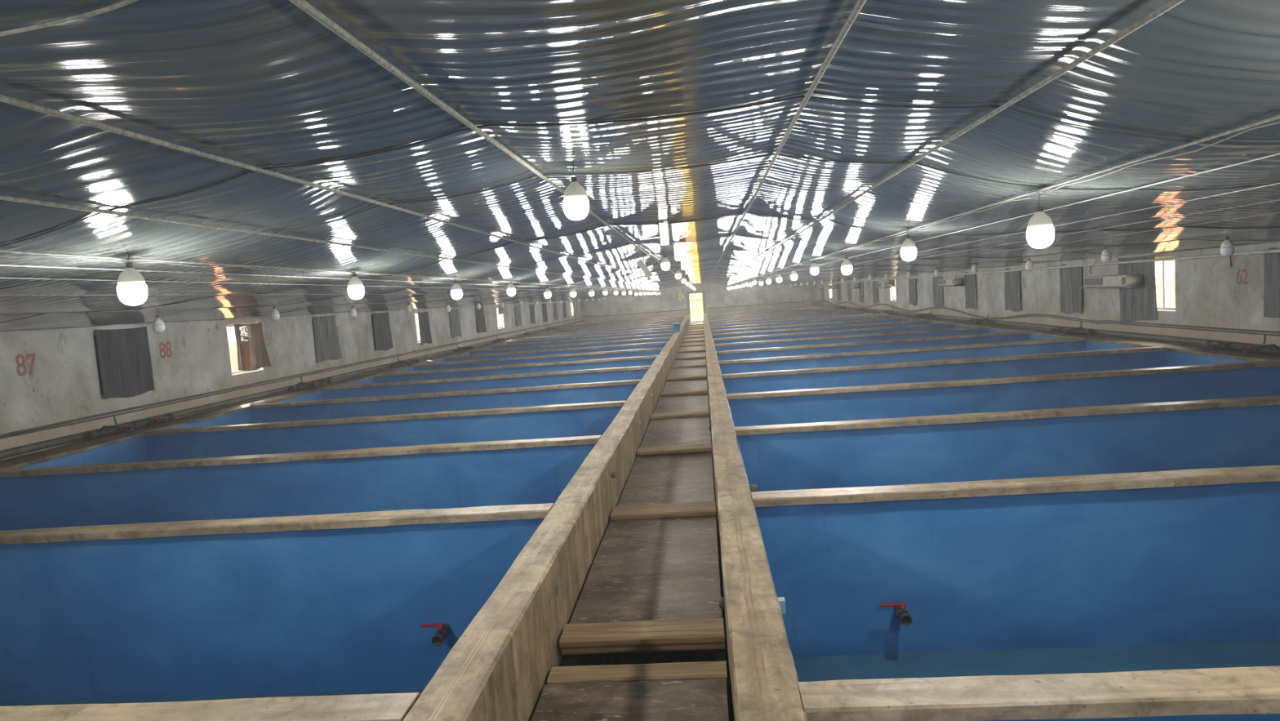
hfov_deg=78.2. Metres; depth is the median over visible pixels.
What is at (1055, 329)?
valve
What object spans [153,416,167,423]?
valve
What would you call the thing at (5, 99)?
rope
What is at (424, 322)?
curtain
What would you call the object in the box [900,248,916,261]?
diffuser
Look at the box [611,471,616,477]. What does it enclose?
pipe stub
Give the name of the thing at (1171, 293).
wall
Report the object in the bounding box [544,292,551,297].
diffuser
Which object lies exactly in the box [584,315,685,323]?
wall
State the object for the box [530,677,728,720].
walkway slab
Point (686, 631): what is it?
wooden plank
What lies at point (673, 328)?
fish tank
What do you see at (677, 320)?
fish tank
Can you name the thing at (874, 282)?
curtain
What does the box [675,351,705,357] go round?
walkway slab
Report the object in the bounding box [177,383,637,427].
fish tank
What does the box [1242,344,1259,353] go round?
valve
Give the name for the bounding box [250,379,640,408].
wall
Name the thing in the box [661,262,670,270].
diffuser
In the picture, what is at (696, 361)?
walkway slab
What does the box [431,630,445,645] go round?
outlet
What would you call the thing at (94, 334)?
window
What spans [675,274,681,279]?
diffuser
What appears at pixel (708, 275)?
wire
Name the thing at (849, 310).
wall
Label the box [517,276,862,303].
wire
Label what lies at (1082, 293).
window
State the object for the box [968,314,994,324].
pipe fitting
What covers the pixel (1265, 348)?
pipe fitting
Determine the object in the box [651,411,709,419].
wooden plank
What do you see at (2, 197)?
rope
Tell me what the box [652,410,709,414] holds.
wooden plank
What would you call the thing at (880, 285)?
wall fan
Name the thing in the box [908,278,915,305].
curtain
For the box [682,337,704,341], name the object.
walkway slab
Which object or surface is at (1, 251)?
rope
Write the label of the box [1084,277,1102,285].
grille
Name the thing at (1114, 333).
pipe
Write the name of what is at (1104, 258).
diffuser
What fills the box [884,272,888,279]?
lamp
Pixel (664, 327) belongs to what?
wall
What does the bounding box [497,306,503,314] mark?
curtain
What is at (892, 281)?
curtain
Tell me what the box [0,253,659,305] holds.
lamp
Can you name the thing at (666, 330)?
wall
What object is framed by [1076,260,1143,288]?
wall fan
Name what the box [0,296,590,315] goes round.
rope
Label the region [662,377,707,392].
walkway slab
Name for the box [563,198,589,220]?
diffuser
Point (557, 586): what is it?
pipe stub
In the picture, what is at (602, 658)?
ledge
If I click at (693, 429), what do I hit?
walkway slab
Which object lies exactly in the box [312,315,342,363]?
curtain
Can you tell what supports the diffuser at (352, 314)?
attached to the lamp at (353, 313)
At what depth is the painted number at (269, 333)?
15.54 m
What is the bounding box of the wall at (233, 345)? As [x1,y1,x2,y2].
[228,323,418,371]
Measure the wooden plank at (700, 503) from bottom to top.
0.030 m
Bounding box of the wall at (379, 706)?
[0,692,420,720]
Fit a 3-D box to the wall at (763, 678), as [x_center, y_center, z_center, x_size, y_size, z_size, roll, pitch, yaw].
[2.235,-0.128,25.192,0.269,1.307,55.780,-4,5,5]
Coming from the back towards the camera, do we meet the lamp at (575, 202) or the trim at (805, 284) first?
the trim at (805, 284)
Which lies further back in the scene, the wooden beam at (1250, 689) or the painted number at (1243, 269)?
the painted number at (1243, 269)
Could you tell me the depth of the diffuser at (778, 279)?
17.38 m
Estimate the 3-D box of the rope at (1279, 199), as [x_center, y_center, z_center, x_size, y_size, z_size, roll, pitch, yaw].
[5.415,-2.763,25.998,0.026,0.005,58.360,-4,5,5]
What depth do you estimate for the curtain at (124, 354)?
11.63 m
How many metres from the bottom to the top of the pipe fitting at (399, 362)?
0.250 m
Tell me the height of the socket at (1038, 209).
0.027 m
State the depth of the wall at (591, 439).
8.25 m
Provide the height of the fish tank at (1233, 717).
1.112 m
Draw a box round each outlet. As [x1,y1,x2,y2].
[126,426,134,431]
[160,417,167,422]
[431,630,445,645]
[897,609,912,625]
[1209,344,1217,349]
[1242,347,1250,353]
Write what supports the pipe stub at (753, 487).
attached to the wall at (763, 678)
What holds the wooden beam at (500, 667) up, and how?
on the floor
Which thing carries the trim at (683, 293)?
attached to the wall at (806, 292)
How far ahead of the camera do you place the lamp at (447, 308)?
19.80 m
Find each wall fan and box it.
[813,285,822,289]
[827,284,838,288]
[846,282,860,288]
[875,277,893,288]
[935,271,964,286]
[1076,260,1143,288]
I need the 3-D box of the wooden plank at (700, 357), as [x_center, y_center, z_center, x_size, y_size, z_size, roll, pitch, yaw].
[1.432,-0.069,22.372,0.876,0.050,0.174,-4,5,5]
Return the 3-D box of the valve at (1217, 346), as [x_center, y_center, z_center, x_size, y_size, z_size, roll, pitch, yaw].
[8.414,-0.215,11.498,0.180,0.104,0.164,-4,5,5]
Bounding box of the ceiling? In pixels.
[0,0,1279,330]
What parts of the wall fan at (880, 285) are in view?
casing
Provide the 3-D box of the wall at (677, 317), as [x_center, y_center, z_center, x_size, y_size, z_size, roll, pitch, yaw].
[-0.725,-2.335,47.795,6.857,0.064,0.216,-4,5,5]
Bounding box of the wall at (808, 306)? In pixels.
[706,306,813,314]
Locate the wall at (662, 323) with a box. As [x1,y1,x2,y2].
[546,323,671,333]
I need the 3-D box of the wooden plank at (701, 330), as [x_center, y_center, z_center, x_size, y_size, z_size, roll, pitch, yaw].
[2.666,-1.415,38.154,0.876,0.050,0.175,-4,5,5]
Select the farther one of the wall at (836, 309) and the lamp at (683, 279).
the wall at (836, 309)
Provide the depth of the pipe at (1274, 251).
14.58 m
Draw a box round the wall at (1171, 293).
[1156,275,1175,306]
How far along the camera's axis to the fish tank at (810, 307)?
52.29 m
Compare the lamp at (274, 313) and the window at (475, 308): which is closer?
the lamp at (274, 313)
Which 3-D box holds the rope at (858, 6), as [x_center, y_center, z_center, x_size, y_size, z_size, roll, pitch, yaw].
[2.436,-2.942,26.215,0.037,0.018,58.360,-4,5,5]
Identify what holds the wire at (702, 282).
attached to the ceiling
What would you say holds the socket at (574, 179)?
attached to the lamp at (575, 202)
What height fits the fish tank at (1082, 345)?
1.112 m
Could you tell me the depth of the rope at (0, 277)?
5.89 m
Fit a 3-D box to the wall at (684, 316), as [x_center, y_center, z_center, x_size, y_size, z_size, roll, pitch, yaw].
[-0.519,-2.559,50.427,6.857,0.062,0.217,-4,5,5]
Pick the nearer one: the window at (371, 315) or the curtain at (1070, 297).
the curtain at (1070, 297)
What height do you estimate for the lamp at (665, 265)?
0.338 m
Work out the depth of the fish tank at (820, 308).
47.02 m
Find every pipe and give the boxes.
[0,317,582,439]
[0,320,583,458]
[812,248,1279,287]
[813,303,1279,347]
[814,300,1279,336]
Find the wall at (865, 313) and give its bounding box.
[709,313,874,325]
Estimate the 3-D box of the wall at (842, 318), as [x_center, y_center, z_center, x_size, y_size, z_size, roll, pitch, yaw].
[6.303,-1.534,31.322,7.024,0.064,0.217,-4,5,5]
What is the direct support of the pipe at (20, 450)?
on the ledge at (18, 461)
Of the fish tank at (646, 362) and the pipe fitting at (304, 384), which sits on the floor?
the fish tank at (646, 362)
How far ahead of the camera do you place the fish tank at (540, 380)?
16.18 m
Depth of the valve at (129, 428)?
11.10 m
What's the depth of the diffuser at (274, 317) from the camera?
11.75 m
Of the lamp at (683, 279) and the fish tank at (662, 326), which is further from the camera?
the fish tank at (662, 326)
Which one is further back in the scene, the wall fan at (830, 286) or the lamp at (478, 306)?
the wall fan at (830, 286)
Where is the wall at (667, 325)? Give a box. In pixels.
[535,324,672,335]
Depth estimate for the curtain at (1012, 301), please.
19.73 m
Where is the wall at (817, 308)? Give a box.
[706,307,825,316]
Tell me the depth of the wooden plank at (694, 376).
17.04 m
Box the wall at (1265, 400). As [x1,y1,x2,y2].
[734,395,1279,435]
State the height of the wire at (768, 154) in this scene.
0.564 m
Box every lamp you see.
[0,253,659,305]
[152,310,165,333]
[270,306,279,320]
[349,303,356,317]
[405,303,412,312]
[445,303,450,312]
[475,300,480,309]
[500,299,504,307]
[563,163,589,220]
[635,254,652,278]
[661,253,670,270]
[675,268,681,279]
[681,275,685,283]
[759,278,763,285]
[766,275,771,284]
[776,272,782,282]
[790,268,797,280]
[810,261,818,275]
[841,251,852,275]
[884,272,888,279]
[900,227,916,261]
[906,270,911,278]
[933,267,939,276]
[971,262,977,272]
[1025,257,1033,271]
[1026,187,1054,248]
[1101,247,1111,262]
[1220,235,1234,257]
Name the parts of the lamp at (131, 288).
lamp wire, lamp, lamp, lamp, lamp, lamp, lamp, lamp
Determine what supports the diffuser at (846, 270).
attached to the lamp at (846, 268)
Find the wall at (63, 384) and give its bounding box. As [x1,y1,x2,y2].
[0,299,582,460]
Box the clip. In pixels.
[777,596,786,613]
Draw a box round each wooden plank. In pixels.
[546,660,727,684]
[559,617,724,648]
[560,642,725,654]
[610,505,716,519]
[613,501,715,510]
[636,444,711,455]
[638,443,711,448]
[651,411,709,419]
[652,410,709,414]
[660,390,708,395]
[662,389,707,392]
[666,375,706,380]
[671,364,706,368]
[675,355,706,359]
[677,349,705,352]
[680,343,705,346]
[681,339,704,342]
[683,336,704,338]
[685,329,703,332]
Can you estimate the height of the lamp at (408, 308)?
0.248 m
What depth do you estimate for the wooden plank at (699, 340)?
30.19 m
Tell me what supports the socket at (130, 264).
attached to the lamp at (131, 288)
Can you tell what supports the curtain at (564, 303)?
hanging from the wall at (63, 384)
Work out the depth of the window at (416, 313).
24.10 m
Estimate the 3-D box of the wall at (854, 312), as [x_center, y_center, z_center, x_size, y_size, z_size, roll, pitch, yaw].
[6.715,-1.985,36.580,7.024,0.063,0.211,-4,5,5]
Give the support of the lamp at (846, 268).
hanging from the rope at (1277, 117)
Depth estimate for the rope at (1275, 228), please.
10.41 m
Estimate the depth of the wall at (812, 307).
49.64 m
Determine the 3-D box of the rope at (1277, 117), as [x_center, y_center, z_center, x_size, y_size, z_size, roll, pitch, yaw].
[3.749,-2.749,26.129,0.029,0.012,58.360,-4,5,5]
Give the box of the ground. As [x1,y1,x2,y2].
[690,316,703,319]
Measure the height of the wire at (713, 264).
0.564 m
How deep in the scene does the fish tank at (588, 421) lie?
10.92 m
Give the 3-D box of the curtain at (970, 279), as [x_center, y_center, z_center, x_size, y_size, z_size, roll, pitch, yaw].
[9.598,-2.004,22.871,0.042,1.020,0.970,-4,5,5]
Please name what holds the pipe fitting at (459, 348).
on the ledge at (18, 461)
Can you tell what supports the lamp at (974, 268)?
hanging from the ceiling
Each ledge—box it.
[0,320,591,469]
[560,653,620,666]
[703,331,729,720]
[808,305,1279,361]
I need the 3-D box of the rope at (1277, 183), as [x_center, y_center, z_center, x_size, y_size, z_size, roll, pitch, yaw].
[4.818,-2.750,26.045,0.027,0.006,58.360,-4,5,5]
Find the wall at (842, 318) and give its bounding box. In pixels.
[710,315,888,328]
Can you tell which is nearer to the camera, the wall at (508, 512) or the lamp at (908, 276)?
the wall at (508, 512)
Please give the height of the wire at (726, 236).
0.564 m
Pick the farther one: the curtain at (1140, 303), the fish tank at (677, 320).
the fish tank at (677, 320)
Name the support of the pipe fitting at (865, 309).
on the ledge at (1175, 347)
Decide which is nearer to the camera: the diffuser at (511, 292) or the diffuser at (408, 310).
the diffuser at (511, 292)
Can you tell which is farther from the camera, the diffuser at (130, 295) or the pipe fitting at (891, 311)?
the pipe fitting at (891, 311)
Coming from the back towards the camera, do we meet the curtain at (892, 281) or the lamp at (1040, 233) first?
the curtain at (892, 281)
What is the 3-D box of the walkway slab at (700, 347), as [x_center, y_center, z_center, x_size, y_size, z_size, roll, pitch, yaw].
[1.763,-0.379,26.624,0.874,0.084,2.545,-4,5,5]
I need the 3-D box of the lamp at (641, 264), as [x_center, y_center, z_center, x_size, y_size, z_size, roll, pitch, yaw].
[0.067,-1.515,12.550,0.246,0.416,0.060,-4,5,5]
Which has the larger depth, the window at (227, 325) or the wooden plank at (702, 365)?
the wooden plank at (702, 365)
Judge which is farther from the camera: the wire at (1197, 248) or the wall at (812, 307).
the wall at (812, 307)
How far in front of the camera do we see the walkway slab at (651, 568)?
5.20 m
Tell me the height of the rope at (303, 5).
0.020 m
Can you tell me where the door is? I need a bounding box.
[688,291,704,319]
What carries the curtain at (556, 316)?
hanging from the wall at (63, 384)
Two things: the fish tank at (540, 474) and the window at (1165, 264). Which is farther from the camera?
the window at (1165, 264)
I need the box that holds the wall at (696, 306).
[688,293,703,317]
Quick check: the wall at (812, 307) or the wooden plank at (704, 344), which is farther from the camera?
the wall at (812, 307)
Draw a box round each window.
[93,333,103,396]
[226,322,258,374]
[311,319,316,359]
[371,315,375,349]
[414,311,420,342]
[475,307,477,332]
[496,306,502,328]
[891,277,896,300]
[911,275,917,301]
[939,274,943,302]
[968,271,977,303]
[1009,267,1022,304]
[1066,262,1084,306]
[1155,255,1175,310]
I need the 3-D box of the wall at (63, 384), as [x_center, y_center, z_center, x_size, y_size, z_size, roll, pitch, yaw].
[-6.544,-0.986,27.084,0.240,4.020,58.960,-4,5,5]
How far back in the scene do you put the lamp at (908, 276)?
21.70 m
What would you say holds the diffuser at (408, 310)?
attached to the lamp at (408, 308)
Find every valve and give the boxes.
[119,423,134,431]
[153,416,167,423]
[306,382,316,386]
[322,378,332,382]
[420,622,450,645]
[880,601,912,625]
[966,318,973,322]
[1049,326,1060,332]
[1065,328,1075,333]
[1209,342,1225,349]
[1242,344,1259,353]
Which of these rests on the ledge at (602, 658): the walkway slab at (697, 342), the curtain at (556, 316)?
the walkway slab at (697, 342)
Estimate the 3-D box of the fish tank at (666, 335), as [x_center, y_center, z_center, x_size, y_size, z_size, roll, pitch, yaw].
[-2.269,0.005,28.123,6.953,1.257,2.642,-4,5,5]
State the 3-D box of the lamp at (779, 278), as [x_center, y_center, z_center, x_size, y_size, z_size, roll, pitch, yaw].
[3.076,-1.875,17.418,0.127,0.305,0.127,-1,5,33]
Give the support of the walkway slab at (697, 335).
on the ledge at (602, 658)
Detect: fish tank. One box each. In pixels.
[0,444,595,530]
[0,518,544,706]
[15,406,622,468]
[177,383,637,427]
[276,368,648,402]
[344,358,655,385]
[394,350,661,372]
[431,343,666,363]
[457,338,669,355]
[483,334,671,349]
[503,331,674,344]
[509,328,673,342]
[531,326,672,337]
[544,324,672,333]
[553,321,681,331]
[559,320,682,330]
[576,318,684,326]
[581,317,677,324]
[707,308,829,317]
[707,309,835,319]
[708,306,812,315]
[708,310,842,320]
[708,311,853,322]
[709,307,820,315]
[709,313,865,324]
[709,315,878,327]
[710,316,895,331]
[711,318,914,333]
[711,320,942,338]
[713,324,968,343]
[714,328,1007,351]
[716,333,1062,360]
[719,340,1140,373]
[722,350,1250,393]
[727,365,1279,427]
[736,404,1279,491]
[754,480,1279,681]
[973,713,1279,720]
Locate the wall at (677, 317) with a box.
[572,317,684,326]
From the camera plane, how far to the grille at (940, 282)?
24.46 m
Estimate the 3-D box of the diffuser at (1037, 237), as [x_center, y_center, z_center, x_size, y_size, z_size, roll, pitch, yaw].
[2.034,-0.618,3.996,0.127,0.099,0.127,-5,5,-5]
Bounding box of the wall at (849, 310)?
[708,310,850,321]
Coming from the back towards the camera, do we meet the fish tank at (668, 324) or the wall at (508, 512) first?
the fish tank at (668, 324)
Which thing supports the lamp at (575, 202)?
hanging from the ceiling
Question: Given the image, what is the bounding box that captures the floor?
[617,355,732,720]
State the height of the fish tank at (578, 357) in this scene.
1.257 m
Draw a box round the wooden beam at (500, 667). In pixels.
[402,315,689,720]
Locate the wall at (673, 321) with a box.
[555,320,681,330]
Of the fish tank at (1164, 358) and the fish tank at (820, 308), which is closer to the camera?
the fish tank at (1164, 358)
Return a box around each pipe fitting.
[84,413,175,439]
[288,375,333,391]
[391,355,417,366]
[453,344,471,351]
[494,335,507,342]
[856,306,867,311]
[882,306,895,314]
[918,310,934,318]
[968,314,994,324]
[1050,320,1093,334]
[1204,333,1279,355]
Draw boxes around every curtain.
[95,326,155,399]
[234,322,271,370]
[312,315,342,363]
[372,311,393,351]
[417,311,431,345]
[449,308,462,337]
[475,306,486,333]
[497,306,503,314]
[515,304,521,326]
[529,303,535,324]
[542,302,547,321]
[553,302,558,319]
[562,302,566,318]
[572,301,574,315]
[820,284,823,300]
[836,283,840,301]
[847,283,851,301]
[858,282,863,302]
[872,280,878,303]
[888,280,895,286]
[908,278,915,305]
[933,276,942,306]
[964,274,977,309]
[1004,271,1020,311]
[1059,266,1082,314]
[1118,254,1157,323]
[1263,252,1279,317]
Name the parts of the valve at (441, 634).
handle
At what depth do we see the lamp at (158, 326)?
9.23 m
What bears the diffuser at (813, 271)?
attached to the lamp at (814, 267)
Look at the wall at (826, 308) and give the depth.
44.39 m
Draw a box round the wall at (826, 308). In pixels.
[707,308,832,318]
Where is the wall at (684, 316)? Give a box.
[578,315,685,324]
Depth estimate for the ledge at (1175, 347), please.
14.12 m
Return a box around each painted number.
[15,352,35,375]
[159,341,172,358]
[263,332,271,345]
[1235,268,1248,284]
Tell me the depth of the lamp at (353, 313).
14.40 m
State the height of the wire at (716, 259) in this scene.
0.564 m
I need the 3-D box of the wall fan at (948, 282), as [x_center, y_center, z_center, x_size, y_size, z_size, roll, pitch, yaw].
[9.473,-2.547,24.130,0.330,0.528,1.755,-4,5,5]
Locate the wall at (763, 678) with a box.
[702,313,808,720]
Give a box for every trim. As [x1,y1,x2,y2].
[580,293,686,301]
[686,290,706,314]
[705,284,813,292]
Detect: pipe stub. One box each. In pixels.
[555,583,558,595]
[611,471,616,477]
[719,597,724,608]
[749,484,757,491]
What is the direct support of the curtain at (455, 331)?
hanging from the wall at (63, 384)
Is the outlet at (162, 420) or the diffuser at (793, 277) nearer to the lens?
the outlet at (162, 420)
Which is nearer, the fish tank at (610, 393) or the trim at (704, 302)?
the fish tank at (610, 393)
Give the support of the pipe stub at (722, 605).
attached to the wall at (763, 678)
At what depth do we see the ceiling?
2.88 m
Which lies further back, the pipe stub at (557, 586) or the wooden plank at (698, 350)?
the wooden plank at (698, 350)
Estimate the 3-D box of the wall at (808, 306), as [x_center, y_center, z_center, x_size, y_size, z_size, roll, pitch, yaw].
[7.949,-3.329,52.364,7.024,0.065,0.213,-4,5,5]
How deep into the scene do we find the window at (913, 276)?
29.07 m
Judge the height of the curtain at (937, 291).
1.016 m
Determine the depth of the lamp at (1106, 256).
11.10 m
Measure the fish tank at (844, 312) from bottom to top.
1.112 m
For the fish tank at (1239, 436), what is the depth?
7.69 m
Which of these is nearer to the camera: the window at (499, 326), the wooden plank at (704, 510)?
the wooden plank at (704, 510)
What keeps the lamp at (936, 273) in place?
hanging from the ceiling
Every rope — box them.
[0,0,138,36]
[0,93,675,286]
[0,195,667,288]
[0,249,651,290]
[0,264,645,291]
[0,277,635,292]
[0,293,412,295]
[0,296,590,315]
[288,0,681,279]
[706,0,866,283]
[716,0,1185,284]
[727,114,1279,285]
[737,152,1279,284]
[755,199,1279,284]
[764,182,1279,281]
[770,212,1279,284]
[787,228,1279,284]
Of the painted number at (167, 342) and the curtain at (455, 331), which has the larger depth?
the curtain at (455, 331)
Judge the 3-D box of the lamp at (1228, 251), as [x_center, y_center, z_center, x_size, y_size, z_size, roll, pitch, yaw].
[6.398,-1.258,8.573,0.127,0.257,0.127,-6,5,-23]
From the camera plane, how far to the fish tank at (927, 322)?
26.00 m
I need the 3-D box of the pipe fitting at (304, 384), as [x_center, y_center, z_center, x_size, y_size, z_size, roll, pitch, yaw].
[-6.885,0.417,16.743,0.506,0.250,1.697,-4,5,-2]
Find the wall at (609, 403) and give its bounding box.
[144,400,626,435]
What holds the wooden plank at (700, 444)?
on the walkway slab at (678, 477)
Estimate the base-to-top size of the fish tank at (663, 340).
1.257 m
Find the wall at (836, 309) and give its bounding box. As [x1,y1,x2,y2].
[707,309,841,319]
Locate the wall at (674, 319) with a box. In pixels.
[564,319,683,328]
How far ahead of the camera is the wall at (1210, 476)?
5.11 m
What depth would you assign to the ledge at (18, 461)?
12.61 m
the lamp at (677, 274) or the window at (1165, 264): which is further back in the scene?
the lamp at (677, 274)
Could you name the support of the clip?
attached to the fish tank at (1183, 576)
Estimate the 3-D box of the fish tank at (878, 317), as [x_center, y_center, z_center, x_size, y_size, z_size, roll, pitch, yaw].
[6.292,-0.842,30.047,7.120,1.112,2.642,-4,5,5]
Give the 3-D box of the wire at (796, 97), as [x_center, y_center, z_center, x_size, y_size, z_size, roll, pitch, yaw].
[-0.198,-0.625,2.932,16.200,0.564,0.026,-4,5,5]
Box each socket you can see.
[125,262,133,267]
[570,176,577,182]
[1035,205,1043,212]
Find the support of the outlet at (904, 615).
attached to the valve at (903, 615)
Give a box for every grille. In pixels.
[938,280,945,284]
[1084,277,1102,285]
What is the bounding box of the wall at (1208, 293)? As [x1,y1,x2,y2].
[813,240,1279,346]
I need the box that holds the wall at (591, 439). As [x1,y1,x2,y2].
[0,435,601,477]
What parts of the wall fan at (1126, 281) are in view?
casing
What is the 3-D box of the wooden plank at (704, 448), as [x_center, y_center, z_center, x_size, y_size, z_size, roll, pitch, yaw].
[0.404,1.052,9.220,0.876,0.050,0.174,-4,5,5]
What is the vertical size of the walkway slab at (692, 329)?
0.084 m
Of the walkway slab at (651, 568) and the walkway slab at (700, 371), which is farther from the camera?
the walkway slab at (700, 371)
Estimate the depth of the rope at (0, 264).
4.98 m
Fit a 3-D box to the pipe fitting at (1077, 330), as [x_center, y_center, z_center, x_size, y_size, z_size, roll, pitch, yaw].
[8.857,-0.696,16.373,0.506,0.250,1.697,-3,5,12]
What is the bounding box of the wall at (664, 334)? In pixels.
[491,333,673,346]
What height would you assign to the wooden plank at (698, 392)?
0.050 m
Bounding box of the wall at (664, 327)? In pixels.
[523,327,673,338]
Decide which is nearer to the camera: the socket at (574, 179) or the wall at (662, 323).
the socket at (574, 179)
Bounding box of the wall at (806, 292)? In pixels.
[580,283,814,321]
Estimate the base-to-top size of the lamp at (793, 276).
0.305 m
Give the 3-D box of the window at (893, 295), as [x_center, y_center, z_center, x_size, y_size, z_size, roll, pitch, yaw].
[10.472,-2.921,32.208,0.060,0.920,0.970,-4,5,5]
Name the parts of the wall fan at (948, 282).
casing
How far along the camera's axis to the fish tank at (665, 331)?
31.98 m
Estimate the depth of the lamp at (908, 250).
6.48 m
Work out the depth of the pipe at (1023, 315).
14.80 m
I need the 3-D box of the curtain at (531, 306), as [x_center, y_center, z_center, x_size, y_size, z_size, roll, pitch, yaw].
[-5.419,-2.351,39.740,0.043,0.998,1.050,-4,5,5]
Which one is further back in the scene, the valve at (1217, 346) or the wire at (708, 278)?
the wire at (708, 278)
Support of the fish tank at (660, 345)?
on the floor
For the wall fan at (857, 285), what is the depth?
38.70 m
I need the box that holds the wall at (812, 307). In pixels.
[706,306,818,315]
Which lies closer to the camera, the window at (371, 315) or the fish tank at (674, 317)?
the window at (371, 315)
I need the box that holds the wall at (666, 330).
[508,329,673,342]
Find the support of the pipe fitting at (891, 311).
on the ledge at (1175, 347)
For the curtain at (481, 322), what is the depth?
30.39 m
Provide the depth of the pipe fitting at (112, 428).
11.09 m
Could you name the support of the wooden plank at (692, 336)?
on the walkway slab at (700, 338)
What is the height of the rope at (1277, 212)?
0.005 m
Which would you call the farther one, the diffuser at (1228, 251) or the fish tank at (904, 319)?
the fish tank at (904, 319)
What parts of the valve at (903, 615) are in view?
handle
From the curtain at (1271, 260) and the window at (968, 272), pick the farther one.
the window at (968, 272)
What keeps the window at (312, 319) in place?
in the wall at (63, 384)
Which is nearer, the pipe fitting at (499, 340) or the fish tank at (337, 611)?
the fish tank at (337, 611)
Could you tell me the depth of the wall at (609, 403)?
10.89 m
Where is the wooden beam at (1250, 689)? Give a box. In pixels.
[797,665,1279,720]
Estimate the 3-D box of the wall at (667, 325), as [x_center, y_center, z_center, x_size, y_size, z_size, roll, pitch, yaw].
[-1.548,-1.439,37.272,6.857,0.065,0.212,-4,5,5]
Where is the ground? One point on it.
(699, 317)
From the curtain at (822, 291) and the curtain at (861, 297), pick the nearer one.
the curtain at (861, 297)
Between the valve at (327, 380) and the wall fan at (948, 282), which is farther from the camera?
the wall fan at (948, 282)
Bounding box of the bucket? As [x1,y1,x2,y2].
[671,322,680,332]
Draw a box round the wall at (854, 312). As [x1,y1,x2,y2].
[708,311,862,323]
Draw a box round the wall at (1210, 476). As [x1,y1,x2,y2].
[751,464,1279,506]
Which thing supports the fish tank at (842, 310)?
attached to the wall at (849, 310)
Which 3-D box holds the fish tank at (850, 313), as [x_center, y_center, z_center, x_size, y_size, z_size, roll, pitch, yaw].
[6.703,-1.291,35.307,7.120,1.112,2.642,-4,5,5]
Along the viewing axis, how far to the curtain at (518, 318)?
36.60 m
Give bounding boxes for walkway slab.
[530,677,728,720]
[568,515,722,623]
[617,451,715,506]
[640,415,711,447]
[653,393,709,413]
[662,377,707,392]
[667,366,706,377]
[672,358,706,366]
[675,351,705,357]
[678,345,705,351]
[680,341,704,345]
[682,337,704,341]
[684,333,704,337]
[685,331,703,333]
[686,328,703,331]
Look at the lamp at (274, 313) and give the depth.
11.76 m
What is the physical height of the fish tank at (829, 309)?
1.112 m
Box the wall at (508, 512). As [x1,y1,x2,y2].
[0,502,554,544]
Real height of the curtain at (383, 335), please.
1.023 m
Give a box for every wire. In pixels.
[0,95,1279,246]
[0,154,1279,289]
[0,213,1279,322]
[65,235,1275,328]
[213,248,1199,319]
[322,258,1082,314]
[382,264,1018,311]
[425,268,971,308]
[493,272,928,303]
[508,275,875,303]
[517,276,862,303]
[544,278,840,302]
[559,280,803,301]
[562,281,827,301]
[733,121,1279,284]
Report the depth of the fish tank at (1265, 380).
10.24 m
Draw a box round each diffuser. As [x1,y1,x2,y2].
[116,284,147,305]
[152,324,165,333]
[270,313,279,320]
[347,286,364,299]
[349,312,356,317]
[405,308,412,312]
[450,290,462,299]
[506,288,515,296]
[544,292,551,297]
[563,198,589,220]
[569,292,576,297]
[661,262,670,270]
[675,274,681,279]
[776,277,782,282]
[790,275,797,280]
[810,268,818,275]
[841,266,852,275]
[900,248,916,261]
[971,267,977,272]
[1025,265,1033,271]
[1026,227,1054,248]
[1101,254,1111,262]
[1220,247,1234,257]
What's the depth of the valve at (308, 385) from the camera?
16.36 m
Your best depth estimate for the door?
55.32 m

